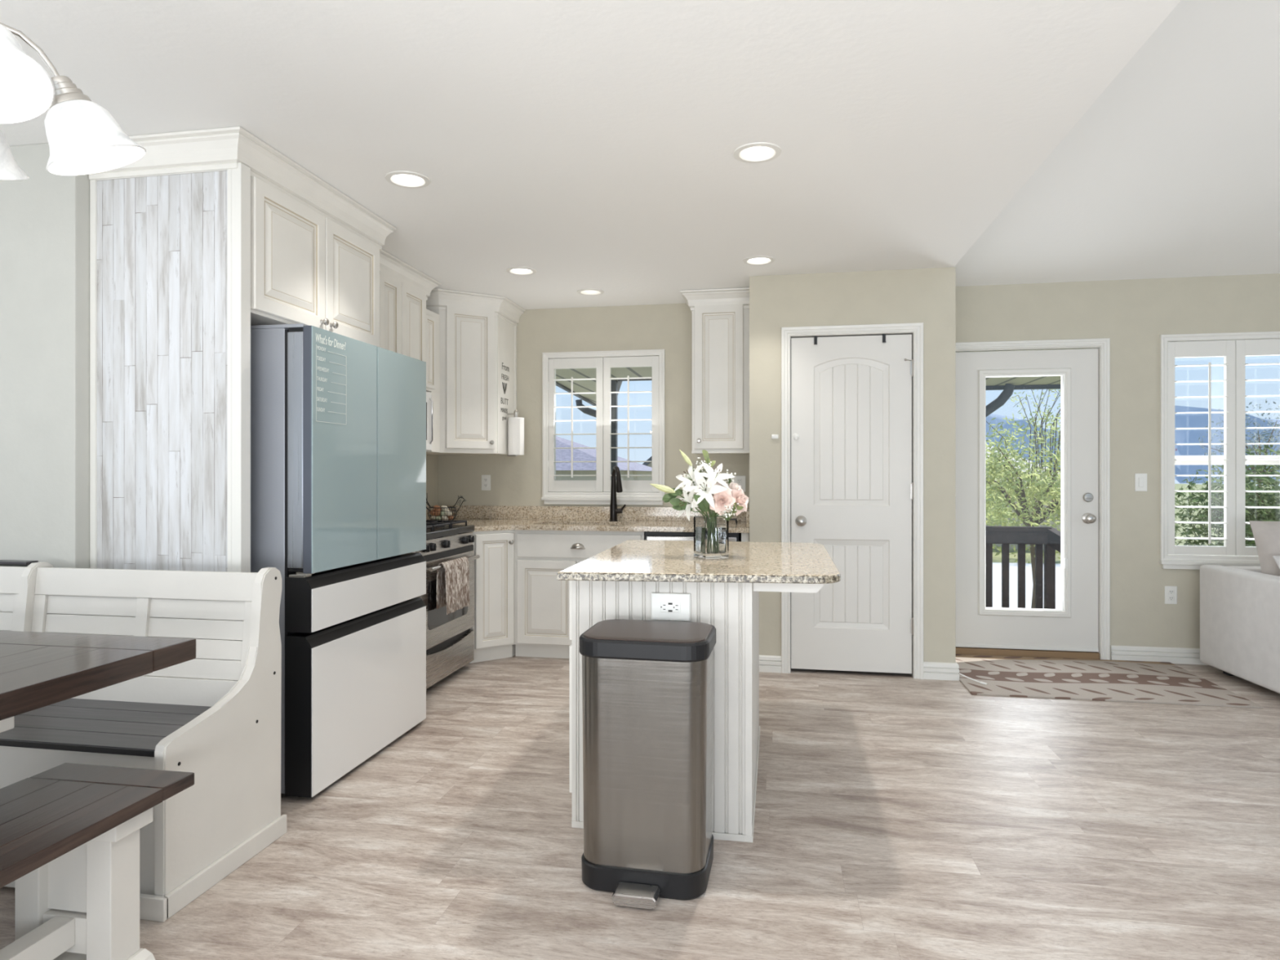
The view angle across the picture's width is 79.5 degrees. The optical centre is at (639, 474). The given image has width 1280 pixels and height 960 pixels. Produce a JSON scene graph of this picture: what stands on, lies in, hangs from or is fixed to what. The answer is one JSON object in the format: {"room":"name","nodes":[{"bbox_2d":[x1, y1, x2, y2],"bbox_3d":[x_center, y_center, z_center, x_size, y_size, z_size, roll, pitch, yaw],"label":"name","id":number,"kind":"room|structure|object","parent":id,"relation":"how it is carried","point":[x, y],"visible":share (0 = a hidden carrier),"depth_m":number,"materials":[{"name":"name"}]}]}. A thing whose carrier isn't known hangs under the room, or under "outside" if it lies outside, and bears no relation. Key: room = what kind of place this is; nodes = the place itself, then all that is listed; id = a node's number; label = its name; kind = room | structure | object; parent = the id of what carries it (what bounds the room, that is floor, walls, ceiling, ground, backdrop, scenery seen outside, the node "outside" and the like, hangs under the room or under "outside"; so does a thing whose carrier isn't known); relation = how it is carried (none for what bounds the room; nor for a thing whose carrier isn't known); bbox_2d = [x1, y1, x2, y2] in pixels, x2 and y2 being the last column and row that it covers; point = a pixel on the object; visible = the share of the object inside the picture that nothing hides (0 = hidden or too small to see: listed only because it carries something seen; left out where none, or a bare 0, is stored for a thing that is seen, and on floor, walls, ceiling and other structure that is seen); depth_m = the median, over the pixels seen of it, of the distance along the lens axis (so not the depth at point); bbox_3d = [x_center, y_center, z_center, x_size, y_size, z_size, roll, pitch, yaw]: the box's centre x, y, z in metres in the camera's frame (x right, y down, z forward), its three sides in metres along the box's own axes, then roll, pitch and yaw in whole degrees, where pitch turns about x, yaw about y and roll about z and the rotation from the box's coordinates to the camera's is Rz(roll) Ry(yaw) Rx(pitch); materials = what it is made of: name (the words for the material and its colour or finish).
{"room":"kitchen","nodes":[
{"label":"kitchen","id":0,"kind":"room"},
{"bbox_2d":[0,142,89,568],"bbox_3d":[-3.087,-0.007,3.057,2.050,2.455,0.072,0,0,10],"label":"wall","id":1,"kind":"structure","parent":0,"point":[45,216],"depth_m":2.87,"materials":[{"name":"paint"}]},
{"bbox_2d":[426,454,438,506],"bbox_3d":[-1.856,-0.007,4.406,0.100,2.455,3.015,0,0,10],"label":"wall","id":2,"kind":"structure","parent":0,"point":[432,460],"depth_m":5.78,"materials":[{"name":"beige paint"}]},
{"bbox_2d":[88,126,396,346],"bbox_3d":[-1.647,-0.919,3.344,0.674,0.629,1.141,0,0,10],"label":"upper cabinet","id":3,"kind":"object","parent":2,"relation":"attached to","point":[315,249],"visible":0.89,"depth_m":3.09,"materials":[{"name":"beige paint"}]},
{"bbox_2d":[379,249,441,361],"bbox_3d":[-1.575,-0.902,4.462,0.414,0.664,1.074,0,0,10],"label":"upper cabinet","id":4,"kind":"object","parent":2,"relation":"attached to","point":[405,290],"visible":0.27,"depth_m":4.55,"materials":[{"name":"beige paint"}]},
{"bbox_2d":[426,391,432,451],"bbox_3d":[-1.567,-0.343,4.643,0.372,0.385,0.712,0,0,10],"label":"microwave","id":5,"kind":"object","parent":4,"relation":"attached to","point":[428,395],"visible":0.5,"depth_m":4.92,"materials":[{"name":"silver metal"}]},
{"bbox_2d":[426,505,439,519],"bbox_3d":[-1.608,0.283,5.454,0.018,0.100,0.816,0,0,10],"label":"backsplash","id":6,"kind":"structure","parent":2,"relation":"attached to","point":[427,510],"depth_m":5.67,"materials":[{"name":"beige stone"}]},
{"bbox_2d":[426,308,439,452],"bbox_3d":[-1.507,-0.610,5.058,0.330,0.920,0.260,0,0,10],"label":"upper cabinet","id":7,"kind":"object","parent":2,"relation":"attached to","point":[433,319],"visible":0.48,"depth_m":5.05,"materials":[{"name":"beige paint"}]},
{"bbox_2d":[426,288,525,455],"bbox_3d":[-1.262,-0.691,5.455,0.696,1.086,0.737,0,0,10],"label":"upper cabinet","id":8,"kind":"object","parent":2,"relation":"attached to","point":[478,331],"visible":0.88,"depth_m":5.28,"materials":[{"name":"beige paint"}]},
{"bbox_2d":[501,362,509,420],"bbox_3d":[-0.969,-0.592,5.532,0.006,0.412,0.166,0,0,10],"label":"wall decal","id":9,"kind":"structure","parent":8,"relation":"attached to","point":[507,378],"depth_m":5.53,"materials":[{"name":"paint"}]},
{"bbox_2d":[506,409,524,456],"bbox_3d":[-0.900,-0.301,5.572,0.122,0.334,0.120,0,0,10],"label":"paper towel holder","id":10,"kind":"object","parent":8,"relation":"attached to","point":[516,424],"visible":1,"depth_m":5.53,"materials":[{"name":"white"}]},
{"bbox_2d":[0,0,1279,309],"bbox_3d":[1.112,-2.656,0.828,11.100,2.842,9.220,0,0,10],"label":"ceiling","id":11,"kind":"structure","parent":0,"point":[579,144],"depth_m":2.87,"materials":[{"name":"white paint"}]},
{"bbox_2d":[0,22,146,180],"bbox_3d":[-1.214,-0.896,1.309,0.621,0.675,0.599,0,0,-24],"label":"chandelier","id":12,"kind":"object","parent":11,"relation":"hanging from","point":[84,138],"visible":1,"depth_m":1.39,"materials":[{"name":"glass"}]},
{"bbox_2d":[384,170,430,188],"bbox_3d":[-0.971,-1.243,3.220,0.184,0.028,0.184,0,0,10],"label":"recessed light","id":13,"kind":"object","parent":11,"relation":"in","point":[405,179],"visible":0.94,"depth_m":3.23,"materials":[{"name":"white paint"}]},
{"bbox_2d":[506,266,536,275],"bbox_3d":[-0.719,-1.243,4.663,0.184,0.028,0.184,0,0,10],"label":"recessed light","id":14,"kind":"object","parent":11,"relation":"in","point":[513,270],"visible":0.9,"depth_m":4.69,"materials":[{"name":"white paint"}]},
{"bbox_2d":[577,288,604,295],"bbox_3d":[-0.334,-1.262,5.199,0.184,0.066,0.184,0,0,10],"label":"recessed light","id":15,"kind":"object","parent":11,"relation":"in","point":[588,291],"visible":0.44,"depth_m":5.24,"materials":[{"name":"white paint"}]},
{"bbox_2d":[733,142,782,163],"bbox_3d":[0.450,-1.262,2.952,0.184,0.066,0.184,0,0,10],"label":"recessed light","id":16,"kind":"object","parent":11,"relation":"in","point":[757,152],"visible":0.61,"depth_m":3.00,"materials":[{"name":"white paint"}]},
{"bbox_2d":[742,255,775,265],"bbox_3d":[0.685,-1.243,4.434,0.184,0.028,0.184,0,0,10],"label":"recessed light","id":17,"kind":"object","parent":11,"relation":"in","point":[757,260],"visible":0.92,"depth_m":4.45,"materials":[{"name":"white paint"}]},
{"bbox_2d":[0,655,1279,959],"bbox_3d":[1.056,1.250,0.797,11.000,0.060,9.140,0,0,10],"label":"floor","id":18,"kind":"structure","parent":0,"point":[898,816],"depth_m":2.55,"materials":[{"name":"brown wood"}]},
{"bbox_2d":[0,560,38,631],"bbox_3d":[-2.578,0.770,2.645,0.797,0.900,0.560,0,0,10],"label":"bench","id":19,"kind":"object","parent":18,"relation":"on","point":[10,576],"visible":0.2,"depth_m":2.73,"materials":[{"name":"white paint"}]},
{"bbox_2d":[0,560,38,564],"bbox_3d":[-2.585,0.326,2.907,0.690,0.012,0.047,0,0,10],"label":"shelf","id":20,"kind":"object","parent":19,"relation":"attached to","point":[2,562],"depth_m":2.84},
{"bbox_2d":[0,762,194,959],"bbox_3d":[-1.457,0.994,1.380,0.392,0.452,1.307,0,0,10],"label":"bench","id":21,"kind":"object","parent":18,"relation":"on","point":[69,833],"visible":1,"depth_m":1.82,"materials":[{"name":"white paint"}]},
{"bbox_2d":[0,630,195,733],"bbox_3d":[-1.832,0.835,1.328,0.928,0.770,1.772,0,0,10],"label":"dining table","id":22,"kind":"object","parent":18,"relation":"on","point":[38,669],"visible":1,"depth_m":1.89,"materials":[{"name":"brown wood"}]},
{"bbox_2d":[0,561,286,921],"bbox_3d":[-1.720,0.766,2.446,0.955,0.908,0.537,0,0,10],"label":"storage bench","id":23,"kind":"object","parent":18,"relation":"on","point":[215,716],"visible":0.82,"depth_m":2.50,"materials":[{"name":"white paint"}]},
{"bbox_2d":[89,162,250,572],"bbox_3d":[-1.753,0.045,2.868,0.638,2.350,0.053,0,0,10],"label":"end panel","id":24,"kind":"object","parent":18,"relation":"on","point":[170,254],"visible":0.69,"depth_m":2.85,"materials":[{"name":"white wood"}]},
{"bbox_2d":[250,323,426,797],"bbox_3d":[-1.528,0.327,3.395,0.802,1.786,0.943,0,0,10],"label":"refrigerator","id":25,"kind":"object","parent":18,"relation":"on","point":[338,422],"visible":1,"depth_m":3.04,"materials":[{"name":"grey"}]},
{"bbox_2d":[415,520,479,688],"bbox_3d":[-1.404,0.725,4.567,0.705,0.930,0.756,0,0,10],"label":"gas range","id":26,"kind":"object","parent":18,"relation":"on","point":[450,637],"visible":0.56,"depth_m":4.50,"materials":[{"name":"silver metal"}]},
{"bbox_2d":[426,524,474,539],"bbox_3d":[-1.430,0.338,4.572,0.642,0.040,0.756,0,0,10],"label":"cooktop","id":27,"kind":"object","parent":26,"relation":"in","point":[441,531],"depth_m":4.55,"materials":[{"name":"metal"}]},
{"bbox_2d":[435,556,470,614],"bbox_3d":[-1.074,0.636,4.460,0.066,0.289,0.346,0,0,10],"label":"kitchen towel","id":28,"kind":"object","parent":26,"relation":"hanging from","point":[452,586],"visible":0.98,"depth_m":4.40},
{"bbox_2d":[469,529,515,663],"bbox_3d":[-1.198,0.792,5.389,0.832,0.855,0.828,0,0,10],"label":"base cabinet","id":29,"kind":"object","parent":18,"relation":"on","point":[494,628],"visible":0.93,"depth_m":5.02,"materials":[{"name":"beige paint"}]},
{"bbox_2d":[426,505,749,533],"bbox_3d":[-0.446,0.298,5.255,2.376,0.131,0.846,0,0,10],"label":"countertop","id":30,"kind":"structure","parent":29,"relation":"on","point":[484,517],"depth_m":5.56,"materials":[{"name":"beige stone"}]},
{"bbox_2d":[426,495,466,522],"bbox_3d":[-1.365,0.230,5.373,0.332,0.206,0.153,0,0,10],"label":"basket","id":31,"kind":"object","parent":30,"relation":"on","point":[427,502],"visible":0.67,"depth_m":5.34,"materials":[{"name":"black metal"}]},
{"bbox_2d":[609,466,626,521],"bbox_3d":[-0.169,0.135,5.458,0.123,0.396,0.182,0,0,10],"label":"kitchen faucet","id":32,"kind":"object","parent":30,"relation":"on","point":[616,485],"visible":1,"depth_m":5.50,"materials":[{"name":"black metal"}]},
{"bbox_2d":[515,529,645,658],"bbox_3d":[-0.361,0.792,5.320,0.887,0.855,0.652,0,0,10],"label":"base cabinet","id":33,"kind":"object","parent":18,"relation":"on","point":[541,599],"visible":0.59,"depth_m":5.07,"materials":[{"name":"beige paint"}]},
{"bbox_2d":[579,618,715,909],"bbox_3d":[0.023,0.849,2.350,0.394,0.742,0.396,0,0,12],"label":"trash can","id":34,"kind":"object","parent":18,"relation":"on","point":[647,686],"visible":1,"depth_m":2.23,"materials":[{"name":"silver metal"}]},
{"bbox_2d":[644,531,741,541],"bbox_3d":[0.371,0.783,5.151,0.600,0.833,0.619,0,0,10],"label":"dishwasher","id":35,"kind":"object","parent":18,"relation":"on","point":[649,535],"visible":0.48,"depth_m":4.91,"materials":[{"name":"white metal"}]},
{"bbox_2d":[568,580,823,842],"bbox_3d":[0.257,0.786,3.153,0.900,0.868,1.141,0,0,10],"label":"kitchen island","id":36,"kind":"object","parent":18,"relation":"on","point":[732,609],"visible":0.42,"depth_m":2.58,"materials":[{"name":"white paint"}]},
{"bbox_2d":[651,591,690,621],"bbox_3d":[0.104,0.445,2.595,0.134,0.092,0.024,0,0,10],"label":"island outlet","id":37,"kind":"object","parent":36,"relation":"attached to","point":[664,606],"visible":1,"depth_m":2.59,"materials":[{"name":"white plastic"}]},
{"bbox_2d":[660,601,680,613],"bbox_3d":[0.102,0.445,2.586,0.068,0.035,0.004,0,0,10],"label":"receptacle","id":38,"kind":"object","parent":37,"relation":"attached to","point":[665,606],"depth_m":2.58,"materials":[{"name":"grey"}]},
{"bbox_2d":[556,539,840,583],"bbox_3d":[0.292,0.338,3.121,0.950,0.028,1.292,0,0,10],"label":"island countertop","id":39,"kind":"structure","parent":36,"relation":"on","point":[630,560],"depth_m":2.78,"materials":[{"name":"beige stone"}]},
{"bbox_2d":[693,515,728,559],"bbox_3d":[0.278,0.244,3.018,0.100,0.160,0.100,0,0,-23],"label":"glass vase","id":40,"kind":"object","parent":39,"relation":"on","point":[710,534],"visible":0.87,"depth_m":2.98,"materials":[{"name":"clear"}]},
{"bbox_2d":[649,483,705,517],"bbox_3d":[0.173,0.171,3.020,0.270,0.272,0.022,0,0,4],"label":"bud","id":41,"kind":"object","parent":40,"relation":"in","point":[664,488],"visible":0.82,"depth_m":3.02,"materials":[{"name":"green"}]},
{"bbox_2d":[662,488,703,511],"bbox_3d":[0.196,0.179,3.030,0.218,0.254,0.022,0,0,6],"label":"leafy sprig","id":42,"kind":"object","parent":40,"relation":"in","point":[667,497],"visible":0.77,"depth_m":3.04,"materials":[{"name":"green plant"}]},
{"bbox_2d":[679,448,693,471],"bbox_3d":[0.213,0.103,3.046,0.118,0.407,0.017,0,0,17],"label":"bud","id":43,"kind":"object","parent":40,"relation":"in","point":[686,458],"visible":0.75,"depth_m":3.05,"materials":[{"name":"green"}]},
{"bbox_2d":[669,497,708,517],"bbox_3d":[0.197,0.199,2.997,0.174,0.216,0.048,0,0,-17],"label":"leafy sprig","id":44,"kind":"object","parent":40,"relation":"in","point":[675,502],"visible":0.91,"depth_m":2.98,"materials":[{"name":"green plant"}]},
{"bbox_2d":[674,462,707,515],"bbox_3d":[0.213,0.128,3.005,0.168,0.356,0.118,0,0,10],"label":"lily","id":45,"kind":"object","parent":40,"relation":"in","point":[689,478],"visible":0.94,"depth_m":3.02,"materials":[{"name":"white plant"}]},
{"bbox_2d":[678,485,707,521],"bbox_3d":[0.193,0.173,2.964,0.128,0.265,0.119,0,0,10],"label":"lily","id":46,"kind":"object","parent":40,"relation":"in","point":[688,499],"visible":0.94,"depth_m":2.96,"materials":[{"name":"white plant"}]},
{"bbox_2d":[693,493,711,517],"bbox_3d":[0.250,0.190,2.962,0.103,0.232,0.037,0,0,-42],"label":"leafy sprig","id":47,"kind":"object","parent":40,"relation":"in","point":[704,504],"visible":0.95,"depth_m":2.94,"materials":[{"name":"green plant"}]},
{"bbox_2d":[692,457,715,515],"bbox_3d":[0.245,0.119,3.058,0.098,0.375,0.079,0,0,36],"label":"breath","id":48,"kind":"object","parent":40,"relation":"in","point":[698,458],"visible":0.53,"depth_m":3.05,"materials":[{"name":"white"}]},
{"bbox_2d":[682,469,727,517],"bbox_3d":[0.249,0.143,2.941,0.119,0.326,0.140,0,0,-33],"label":"lily","id":49,"kind":"object","parent":40,"relation":"in","point":[702,488],"visible":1,"depth_m":2.95,"materials":[{"name":"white plant"}]},
{"bbox_2d":[702,449,715,514],"bbox_3d":[0.271,0.104,3.052,0.052,0.405,0.057,0,0,10],"label":"leafy sprig","id":50,"kind":"object","parent":40,"relation":"in","point":[706,456],"visible":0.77,"depth_m":3.07,"materials":[{"name":"green plant"}]},
{"bbox_2d":[699,462,735,517],"bbox_3d":[0.294,0.128,3.000,0.169,0.358,0.106,0,0,-13],"label":"lily","id":51,"kind":"object","parent":40,"relation":"in","point":[719,477],"visible":0.73,"depth_m":3.01,"materials":[{"name":"white plant"}]},
{"bbox_2d":[711,482,732,517],"bbox_3d":[0.304,0.166,2.999,0.112,0.282,0.094,0,0,10],"label":"rose","id":52,"kind":"object","parent":40,"relation":"in","point":[717,483],"visible":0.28,"depth_m":2.99,"materials":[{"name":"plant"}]},
{"bbox_2d":[709,488,736,517],"bbox_3d":[0.314,0.178,2.961,0.109,0.257,0.071,0,0,21],"label":"rose","id":53,"kind":"object","parent":40,"relation":"in","point":[723,498],"visible":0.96,"depth_m":2.95,"materials":[{"name":"pink plant"}]},
{"bbox_2d":[714,469,736,516],"bbox_3d":[0.318,0.143,3.023,0.118,0.327,0.043,0,0,10],"label":"breath","id":54,"kind":"object","parent":40,"relation":"in","point":[728,480],"visible":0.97,"depth_m":3.02,"materials":[{"name":"white"}]},
{"bbox_2d":[713,502,738,520],"bbox_3d":[0.331,0.207,2.970,0.065,0.198,0.107,0,0,-26],"label":"breath","id":55,"kind":"object","parent":40,"relation":"in","point":[730,515],"visible":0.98,"depth_m":2.95,"materials":[{"name":"white"}]},
{"bbox_2d":[714,481,741,517],"bbox_3d":[0.353,0.166,3.040,0.115,0.280,0.097,0,0,10],"label":"rose","id":56,"kind":"object","parent":40,"relation":"in","point":[732,486],"visible":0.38,"depth_m":3.02,"materials":[{"name":"beige plant"}]},
{"bbox_2d":[714,502,743,515],"bbox_3d":[0.342,0.207,2.986,0.120,0.199,0.047,0,0,10],"label":"leafy sprig","id":57,"kind":"object","parent":40,"relation":"in","point":[739,508],"visible":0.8,"depth_m":2.97,"materials":[{"name":"green plant"}]},
{"bbox_2d":[715,488,748,517],"bbox_3d":[0.359,0.181,2.996,0.135,0.252,0.090,0,0,1],"label":"rose","id":58,"kind":"object","parent":40,"relation":"in","point":[741,499],"visible":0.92,"depth_m":2.98,"materials":[{"name":"pink plant"}]},
{"bbox_2d":[741,533,749,542],"bbox_3d":[0.668,0.792,4.884,0.048,0.855,0.050,0,0,10],"label":"filler panel","id":59,"kind":"object","parent":18,"relation":"on","point":[744,536],"visible":0.14,"depth_m":4.86,"materials":[{"name":"beige paint"}]},
{"bbox_2d":[955,653,1263,708],"bbox_3d":[2.632,1.216,4.623,1.435,0.009,0.975,0,0,10],"label":"area rug","id":60,"kind":"object","parent":18,"relation":"on","point":[1068,678],"visible":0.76,"depth_m":4.50,"materials":[{"name":"beige fabric"}]},
{"bbox_2d":[1200,564,1279,693],"bbox_3d":[4.483,0.891,4.220,2.100,0.658,0.970,0,0,7],"label":"sofa","id":61,"kind":"object","parent":18,"relation":"on","point":[1240,605],"visible":1,"depth_m":4.43,"materials":[{"name":"grey fabric"}]},
{"bbox_2d":[1248,520,1279,576],"bbox_3d":[3.893,0.508,4.406,0.662,0.543,0.232,0,0,8],"label":"cushion","id":62,"kind":"object","parent":61,"relation":"on","point":[1266,534],"visible":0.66,"depth_m":4.44,"materials":[{"name":"grey fabric"}]},
{"bbox_2d":[1272,555,1279,568],"bbox_3d":[3.786,0.580,4.232,0.474,0.372,0.210,0,0,4],"label":"throw pillow","id":63,"kind":"object","parent":61,"relation":"on","point":[1277,558],"visible":1,"depth_m":4.31,"materials":[{"name":"grey fabric"}]},
{"bbox_2d":[790,339,791,658],"bbox_3d":[1.342,-0.007,5.043,1.015,2.455,0.020,0,0,10],"label":"wall","id":64,"kind":"structure","parent":0,"point":[790,340],"depth_m":5.09,"materials":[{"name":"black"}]},
{"bbox_2d":[749,266,955,662],"bbox_3d":[1.339,-0.007,5.023,1.215,2.455,0.680,0,0,10],"label":"wall","id":65,"kind":"structure","parent":0,"point":[927,296],"depth_m":4.66,"materials":[{"name":"beige paint"}]},
{"bbox_2d":[746,508,749,527],"bbox_3d":[0.735,0.283,5.164,0.020,0.100,0.566,0,0,10],"label":"backsplash","id":66,"kind":"structure","parent":65,"relation":"attached to","point":[748,511],"depth_m":4.89,"materials":[{"name":"beige stone"}]},
{"bbox_2d":[759,654,781,672],"bbox_3d":[0.785,1.170,4.767,0.185,0.100,0.018,0,0,10],"label":"baseboard","id":67,"kind":"structure","parent":65,"relation":"attached to","point":[770,664],"depth_m":4.76,"materials":[{"name":"white paint"}]},
{"bbox_2d":[771,434,778,439],"bbox_3d":[0.835,-0.235,4.761,0.044,0.028,0.013,0,0,10],"label":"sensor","id":68,"kind":"object","parent":65,"relation":"attached to","point":[773,436],"visible":1,"depth_m":4.76,"materials":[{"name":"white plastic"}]},
{"bbox_2d":[781,322,923,679],"bbox_3d":[1.287,0.156,4.704,0.835,2.128,0.167,0,0,10],"label":"door","id":69,"kind":"structure","parent":65,"relation":"in","point":[857,397],"depth_m":4.69,"materials":[{"name":"white paint"}]},
{"bbox_2d":[923,662,959,680],"bbox_3d":[1.852,1.170,4.923,0.206,0.100,0.698,0,0,10],"label":"baseboard","id":70,"kind":"structure","parent":65,"relation":"attached to","point":[931,670],"depth_m":4.58,"materials":[{"name":"white paint"}]},
{"bbox_2d":[438,273,1279,648],"bbox_3d":[2.875,-0.130,5.166,9.150,2.700,0.140,0,0,10],"label":"wall","id":71,"kind":"structure","parent":0,"point":[1134,313],"depth_m":5.07,"materials":[{"name":"beige paint"}]},
{"bbox_2d":[481,475,490,490],"bbox_3d":[-1.162,0.060,5.809,0.072,0.116,0.010,0,0,10],"label":"wall outlet","id":72,"kind":"object","parent":71,"relation":"attached to","point":[486,479],"visible":1,"depth_m":5.81,"materials":[{"name":"white plastic"}]},
{"bbox_2d":[439,505,749,521],"bbox_3d":[-0.372,0.283,5.661,2.374,0.100,0.020,0,0,10],"label":"backsplash","id":73,"kind":"structure","parent":71,"relation":"attached to","point":[467,512],"depth_m":5.67,"materials":[{"name":"beige stone"}]},
{"bbox_2d":[541,349,664,505],"bbox_3d":[-0.262,-0.344,5.700,0.923,1.125,0.184,0,0,10],"label":"window","id":74,"kind":"structure","parent":71,"relation":"in","point":[597,491],"depth_m":5.65,"materials":[{"name":"white paint"}]},
{"bbox_2d":[680,287,749,453],"bbox_3d":[0.532,-0.689,5.306,0.470,1.090,0.402,0,0,10],"label":"upper cabinet","id":75,"kind":"object","parent":71,"relation":"attached to","point":[720,317],"visible":0.8,"depth_m":5.15,"materials":[{"name":"beige paint"}]},
{"bbox_2d":[733,475,745,492],"bbox_3d":[0.706,0.065,5.476,0.090,0.116,0.010,0,0,10],"label":"wall outlet","id":76,"kind":"object","parent":71,"relation":"attached to","point":[740,480],"visible":0.57,"depth_m":5.47,"materials":[{"name":"white plastic"}]},
{"bbox_2d":[555,366,1061,405],"bbox_3d":[0.583,-0.980,7.550,7.500,0.280,3.730,0,0,10],"label":"porch roof","id":77,"kind":"structure","parent":71,"relation":"attached to","point":[1024,382],"depth_m":7.22,"materials":[{"name":"metal"}]},
{"bbox_2d":[575,399,595,417],"bbox_3d":[-0.537,-0.744,9.034,0.454,0.283,0.076,0,0,10],"label":"downspout","id":78,"kind":"object","parent":77,"relation":"attached to","point":[587,411],"visible":0.6,"depth_m":9.02,"materials":[{"name":"grey"}]},
{"bbox_2d":[986,383,1014,417],"bbox_3d":[3.338,-0.660,7.491,0.581,0.444,0.086,0,0,10],"label":"downspout","id":79,"kind":"object","parent":77,"relation":"attached to","point":[1008,390],"visible":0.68,"depth_m":7.43,"materials":[{"name":"grey"}]},
{"bbox_2d":[955,337,1110,659],"bbox_3d":[2.584,0.163,5.185,1.018,2.114,0.194,0,0,10],"label":"door","id":80,"kind":"structure","parent":71,"relation":"in","point":[1081,628],"depth_m":5.12,"materials":[{"name":"white paint"}]},
{"bbox_2d":[1134,473,1146,491],"bbox_3d":[3.267,0.050,5.019,0.072,0.116,0.011,0,0,10],"label":"light switch","id":81,"kind":"object","parent":71,"relation":"attached to","point":[1140,479],"visible":1,"depth_m":5.02,"materials":[{"name":"white plastic"}]},
{"bbox_2d":[1110,644,1208,665],"bbox_3d":[5.178,1.170,4.676,4.245,0.100,0.018,0,0,10],"label":"baseboard","id":82,"kind":"structure","parent":71,"relation":"attached to","point":[1172,655],"depth_m":4.99,"materials":[{"name":"white paint"}]},
{"bbox_2d":[1164,586,1177,604],"bbox_3d":[3.440,0.780,4.989,0.072,0.116,0.010,0,0,10],"label":"wall outlet","id":83,"kind":"object","parent":71,"relation":"attached to","point":[1171,592],"visible":1,"depth_m":4.99,"materials":[{"name":"white plastic"}]},
{"bbox_2d":[1159,331,1279,569],"bbox_3d":[3.874,-0.148,4.964,1.000,1.515,0.184,0,0,10],"label":"window","id":84,"kind":"structure","parent":71,"relation":"in","point":[1233,347],"depth_m":4.93,"materials":[{"name":"white paint"}]},
{"bbox_2d":[959,672,986,684],"bbox_3d":[1.944,1.193,4.495,0.016,0.044,0.160,0,0,-44],"label":"door stop","id":85,"kind":"object","parent":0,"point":[980,682],"visible":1,"depth_m":4.49,"materials":[{"name":"white plastic"}]},
{"label":"outside","id":86,"kind":"structure","parent":0,"visible":0},
{"bbox_2d":[992,562,1061,608],"bbox_3d":[12.291,1.830,11.981,100.000,0.020,6.100,0,0,10],"label":"street","id":87,"kind":"structure","parent":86,"point":[997,566],"depth_m":12.63,"materials":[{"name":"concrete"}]},
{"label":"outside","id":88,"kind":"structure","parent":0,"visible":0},
{"bbox_2d":[986,405,1279,484],"bbox_3d":[325.429,-13.781,287.401,420.000,34.002,119.981,0,0,10],"label":"hills","id":89,"kind":"structure","parent":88,"point":[1197,420],"depth_m":300.52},
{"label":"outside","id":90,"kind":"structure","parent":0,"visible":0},
{"bbox_2d":[992,484,1279,564],"bbox_3d":[36.645,1.905,148.739,140.000,0.130,294.280,0,0,10],"label":"lawn","id":91,"kind":"structure","parent":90,"point":[997,558],"depth_m":24.81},
{"bbox_2d":[555,435,652,479],"bbox_3d":[-5.976,0.080,27.473,12.600,3.520,8.000,0,0,10],"label":"house","id":92,"kind":"structure","parent":91,"relation":"on","point":[562,455],"depth_m":23.98,"materials":[{"name":"beige"}]},
{"bbox_2d":[611,379,617,479],"bbox_3d":[-0.244,0.480,7.184,0.060,2.720,0.060,0,0,10],"label":"porch post","id":93,"kind":"object","parent":91,"relation":"on","point":[614,383],"visible":0.3,"depth_m":7.15,"materials":[{"name":"grey"}]},
{"bbox_2d":[642,455,652,467],"bbox_3d":[5.103,0.005,36.927,8.900,3.670,9.500,0,0,10],"label":"house","id":94,"kind":"structure","parent":91,"relation":"on","point":[647,464],"depth_m":32.97,"materials":[{"name":"beige"}]},
{"bbox_2d":[986,470,1032,526],"bbox_3d":[7.534,0.800,17.363,2.736,2.089,2.819,0,0,10],"label":"willow tree","id":95,"kind":"object","parent":91,"relation":"on","point":[1002,507],"visible":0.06,"depth_m":16.75,"materials":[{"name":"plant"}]},
{"bbox_2d":[986,388,1061,608],"bbox_3d":[4.639,0.345,9.048,2.264,2.995,2.254,0,0,10],"label":"willow tree","id":96,"kind":"object","parent":91,"relation":"on","point":[1042,490],"visible":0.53,"depth_m":8.88,"materials":[{"name":"green plant"}]},
{"bbox_2d":[986,444,1061,549],"bbox_3d":[7.369,0.305,22.557,8.600,3.070,7.000,0,0,10],"label":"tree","id":97,"kind":"object","parent":91,"relation":"on","point":[1051,522],"visible":0.02,"depth_m":19.08,"materials":[{"name":"plant"}]},
{"bbox_2d":[1174,444,1279,546],"bbox_3d":[6.896,0.739,8.217,2.307,2.209,2.273,0,0,10],"label":"shrub","id":98,"kind":"object","parent":91,"relation":"on","point":[1251,499],"visible":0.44,"depth_m":8.23,"materials":[{"name":"green plant"}]},
{"bbox_2d":[1198,400,1279,489],"bbox_3d":[12.972,0.133,15.987,2.251,3.418,2.214,0,0,10],"label":"bare tree","id":99,"kind":"object","parent":91,"relation":"on","point":[1260,446],"visible":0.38,"depth_m":15.95,"materials":[{"name":"grey plant"}]},
{"bbox_3d":[3.226,1.580,5.855,2.500,0.520,1.299,0,0,10],"label":"deck","id":100,"kind":"object","parent":91,"relation":"on","visible":0},
{"bbox_2d":[986,525,1061,608],"bbox_3d":[2.777,0.877,6.268,1.470,0.885,0.615,0,0,10],"label":"deck railing","id":101,"kind":"object","parent":100,"relation":"on","point":[1049,536],"visible":0.21,"depth_m":6.45,"materials":[{"name":"brown wood"}]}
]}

